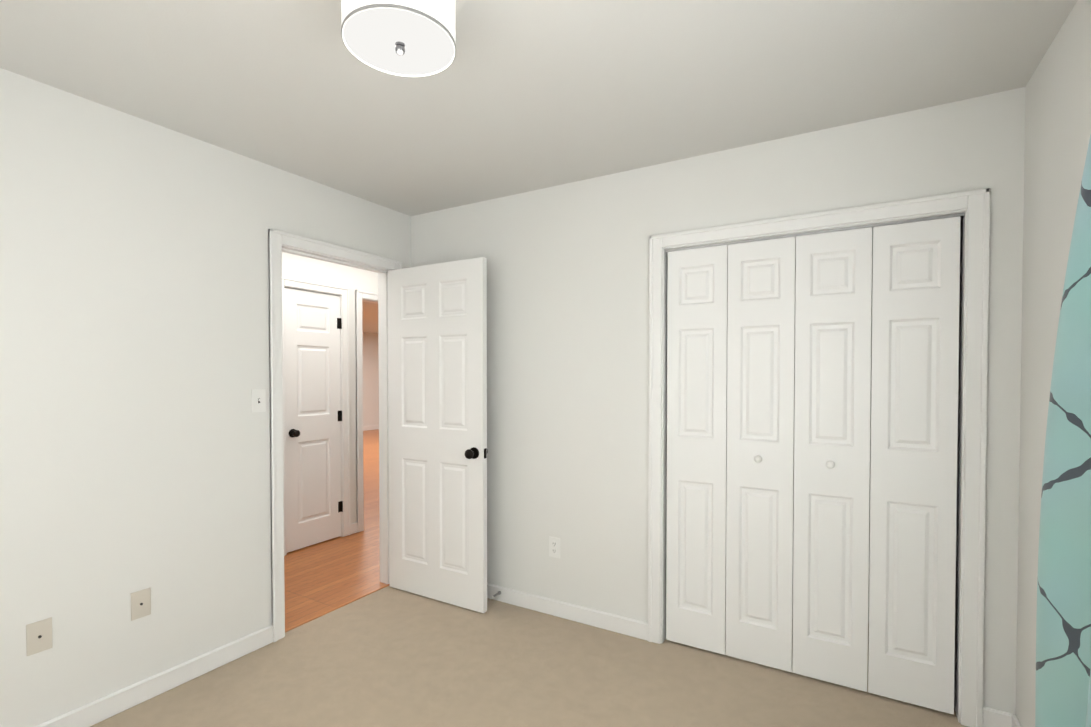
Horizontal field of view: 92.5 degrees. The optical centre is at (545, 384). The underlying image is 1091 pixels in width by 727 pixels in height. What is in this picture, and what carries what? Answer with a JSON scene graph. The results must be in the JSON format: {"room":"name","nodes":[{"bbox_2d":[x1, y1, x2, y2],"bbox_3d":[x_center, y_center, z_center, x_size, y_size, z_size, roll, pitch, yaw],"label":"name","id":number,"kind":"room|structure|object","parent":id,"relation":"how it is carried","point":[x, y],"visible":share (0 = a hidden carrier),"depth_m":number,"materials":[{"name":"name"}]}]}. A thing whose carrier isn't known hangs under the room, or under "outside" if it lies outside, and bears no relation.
{"room":"bedroom","nodes":[
{"label":"bedroom","id":0,"kind":"room"},
{"bbox_2d":[0,68,410,726],"bbox_3d":[-1.214,0.095,3.119,0.120,2.440,5.420,1,1,30],"label":"wall","id":1,"kind":"structure","parent":0,"point":[134,344],"depth_m":2.15,"materials":[{"name":"paint"}]},
{"bbox_2d":[26,617,51,655],"bbox_3d":[-1.854,0.923,1.913,0.009,0.114,0.070,1,1,30],"label":"outlet plate","id":2,"kind":"object","parent":1,"relation":"attached to","point":[38,636],"visible":1,"depth_m":1.91,"materials":[{"name":"beige plastic"}]},
{"bbox_2d":[131,588,150,620],"bbox_3d":[-1.694,0.918,2.187,0.009,0.114,0.070,1,1,30],"label":"outlet plate","id":3,"kind":"object","parent":1,"relation":"attached to","point":[140,603],"visible":1,"depth_m":2.19,"materials":[{"name":"beige plastic"}]},
{"bbox_2d":[34,625,272,726],"bbox_3d":[-1.925,1.293,1.794,0.014,0.090,2.060,1,1,30],"label":"baseboard","id":4,"kind":"structure","parent":1,"relation":"attached to","point":[104,710],"depth_m":2.24,"materials":[{"name":"white wood"}]},
{"bbox_2d":[251,389,265,412],"bbox_3d":[-1.433,0.080,2.613,0.013,0.114,0.070,1,1,30],"label":"switch plate","id":5,"kind":"object","parent":1,"relation":"attached to","point":[258,400],"visible":1,"depth_m":2.61,"materials":[{"name":"white plastic"}]},
{"bbox_2d":[268,229,401,641],"bbox_3d":[-1.173,0.259,3.051,0.019,2.112,0.897,1,1,30],"label":"door frame","id":6,"kind":"structure","parent":1,"relation":"attached to","point":[276,238],"depth_m":2.90,"materials":[{"name":"white wood"}]},
{"bbox_2d":[282,245,389,583],"bbox_3d":[-1.234,0.283,3.088,0.124,2.065,0.800,1,1,30],"label":"lining","id":7,"kind":"object","parent":1,"relation":"attached to","point":[384,476],"depth_m":3.42,"materials":[{"name":"white wood"}]},
{"bbox_2d":[284,288,342,552],"bbox_3d":[-1.875,0.271,4.216,0.175,2.030,0.516,1,1,30],"label":"closet door","id":8,"kind":"structure","parent":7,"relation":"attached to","point":[313,420],"depth_m":4.19,"materials":[{"name":"white wood"}]},
{"bbox_2d":[388,257,487,612],"bbox_3d":[-0.675,0.289,3.177,0.766,2.030,0.175,1,1,30],"label":"bedroom door","id":9,"kind":"structure","parent":7,"relation":"attached to","point":[437,350],"depth_m":3.14,"materials":[{"name":"white wood"}]},
{"bbox_2d":[285,584,389,631],"bbox_3d":[-1.217,1.314,3.095,0.020,0.008,0.760,1,1,30],"label":"sill","id":10,"kind":"structure","parent":1,"relation":"attached to","point":[328,611],"depth_m":3.06,"materials":[{"name":"brown wood"}]},
{"bbox_2d":[282,252,377,523],"bbox_3d":[-2.235,0.086,3.671,0.120,2.440,5.500,1,1,30],"label":"wall","id":11,"kind":"structure","parent":0,"point":[298,267],"depth_m":4.50,"materials":[{"name":"paint"}]},
{"bbox_2d":[284,429,385,629],"bbox_3d":[-2.929,1.256,8.040,7.965,0.048,12.300,1,1,30],"label":"floor","id":12,"kind":"structure","parent":0,"point":[324,576],"depth_m":3.77,"materials":[{"name":"brown wood"}]},
{"bbox_2d":[363,333,378,425],"bbox_3d":[-5.360,-0.052,11.645,0.100,2.440,8.700,1,1,30],"label":"wall","id":13,"kind":"structure","parent":0,"point":[370,379],"depth_m":13.16,"materials":[{"name":"paint"}]},
{"bbox_2d":[363,424,378,430],"bbox_3d":[-5.332,1.109,11.602,0.014,0.120,8.580,1,1,30],"label":"baseboard","id":14,"kind":"structure","parent":13,"relation":"attached to","point":[371,427],"depth_m":13.17,"materials":[{"name":"white wood"}]},
{"bbox_2d":[90,585,967,726],"bbox_3d":[-0.361,1.369,1.435,3.145,0.050,3.100,1,1,30],"label":"floor carpet","id":15,"kind":"object","parent":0,"point":[388,656],"visible":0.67,"depth_m":2.31,"materials":[{"name":"beige carpet"}]},
{"bbox_2d":[0,0,1076,333],"bbox_3d":[-1.500,-1.246,7.205,11.230,0.100,12.220,1,1,30],"label":"ceiling","id":16,"kind":"structure","parent":0,"point":[518,96],"depth_m":1.87,"materials":[{"name":"white paint"}]},
{"bbox_2d":[341,0,455,76],"bbox_3d":[-0.394,-0.995,1.414,0.299,0.201,0.299,1,1,30],"label":"drum light","id":17,"kind":"object","parent":16,"relation":"attached to","point":[409,38],"visible":1,"depth_m":1.38,"materials":[{"name":"white fabric"}]},
{"bbox_2d":[411,87,1024,714],"bbox_3d":[0.520,0.101,2.764,3.230,2.440,0.120,1,1,30],"label":"wall","id":18,"kind":"structure","parent":0,"point":[567,363],"depth_m":2.76,"materials":[{"name":"paint"}]},
{"bbox_2d":[490,591,500,598],"bbox_3d":[-0.298,1.260,3.129,0.022,0.022,0.084,1,1,30],"label":"doorstop","id":19,"kind":"object","parent":18,"relation":"attached to","point":[495,595],"visible":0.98,"depth_m":3.12,"materials":[{"name":"silver metal"}]},
{"bbox_2d":[549,536,559,557],"bbox_3d":[0.051,0.928,2.978,0.070,0.114,0.008,1,1,30],"label":"duplex electrical outlet","id":20,"kind":"object","parent":18,"relation":"attached to","point":[554,546],"visible":1,"depth_m":2.98,"materials":[{"name":"white plastic"}]},
{"bbox_2d":[487,583,647,640],"bbox_3d":[-0.191,1.270,3.114,1.670,0.090,0.030,1,1,30],"label":"baseboard","id":21,"kind":"structure","parent":18,"relation":"attached to","point":[624,627],"depth_m":2.92,"materials":[{"name":"white wood"}]},
{"bbox_2d":[661,208,967,722],"bbox_3d":[1.145,0.313,2.401,1.240,2.030,0.124,1,1,30],"label":"lining","id":22,"kind":"object","parent":18,"relation":"attached to","point":[963,221],"depth_m":2.12,"materials":[{"name":"white wood"}]},
{"bbox_2d":[665,212,964,252],"bbox_3d":[1.135,-0.676,2.366,1.200,0.012,0.036,1,1,30],"label":"track","id":23,"kind":"object","parent":22,"relation":"attached to","point":[830,230],"visible":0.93,"depth_m":2.29,"materials":[{"name":"silver metal"}]},
{"bbox_2d":[666,245,727,654],"bbox_3d":[0.753,0.319,2.607,0.292,1.985,0.030,1,1,30],"label":"bifold closet door","id":24,"kind":"structure","parent":23,"relation":"hanging from","point":[697,302],"depth_m":2.59,"materials":[{"name":"white wood"}]},
{"bbox_2d":[726,237,795,671],"bbox_3d":[1.000,0.322,2.444,0.292,1.985,0.063,1,1,30],"label":"bifold closet door","id":25,"kind":"structure","parent":23,"relation":"hanging from","point":[760,439],"depth_m":2.44,"materials":[{"name":"white wood"}]},
{"bbox_2d":[792,227,871,691],"bbox_3d":[1.254,0.325,2.295,0.292,1.985,0.063,1,1,30],"label":"bifold closet door","id":26,"kind":"structure","parent":23,"relation":"hanging from","point":[833,295],"depth_m":2.29,"materials":[{"name":"white wood"}]},
{"bbox_2d":[868,216,960,714],"bbox_3d":[1.516,0.327,2.160,0.292,1.985,0.030,1,1,30],"label":"bifold closet door","id":27,"kind":"structure","parent":23,"relation":"hanging from","point":[914,417],"depth_m":2.15,"materials":[{"name":"white wood"}]},
{"bbox_2d":[648,188,989,726],"bbox_3d":[1.109,0.289,2.339,1.337,2.077,0.019,1,1,30],"label":"door frame","id":28,"kind":"structure","parent":18,"relation":"attached to","point":[974,204],"depth_m":2.03,"materials":[{"name":"white wood"}]},
{"bbox_2d":[662,623,957,721],"bbox_3d":[1.144,1.345,2.813,2.140,0.050,0.800,1,1,30],"label":"floor","id":29,"kind":"structure","parent":0,"point":[929,711],"depth_m":2.33,"materials":[{"name":"beige carpet"}]},
{"bbox_2d":[793,229,872,622],"bbox_3d":[1.180,0.100,2.852,2.180,2.440,0.700,1,1,30],"label":"wall","id":30,"kind":"structure","parent":0,"point":[870,424],"depth_m":2.88,"materials":[{"name":"paint"}]},
{"bbox_2d":[1016,0,1090,726],"bbox_3d":[1.017,0.140,0.537,0.120,2.440,3.220,1,1,30],"label":"wall","id":31,"kind":"structure","parent":0,"point":[1057,111],"depth_m":1.75,"materials":[{"name":"paint"}]},
{"bbox_2d":[994,709,1020,726],"bbox_3d":[0.988,1.313,0.667,0.040,0.090,3.060,1,1,30],"label":"baseboard","id":32,"kind":"structure","parent":31,"relation":"attached to","point":[999,721],"depth_m":1.98,"materials":[{"name":"white wood"}]},
{"bbox_2d":[40,584,1011,726],"bbox_3d":[-0.346,1.262,1.425,3.110,0.008,3.100,1,1,30],"label":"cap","id":33,"kind":"object","parent":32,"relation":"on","point":[181,666],"visible":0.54,"depth_m":2.35,"materials":[{"name":"white wood"}]},
{"bbox_2d":[1035,135,1090,726],"bbox_3d":[0.875,0.184,0.571,0.159,2.320,1.926,1,1,30],"label":"curtain","id":34,"kind":"object","parent":31,"relation":"hanging from","point":[1063,659],"visible":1,"depth_m":1.16,"materials":[{"name":"teal fabric"}]}
]}

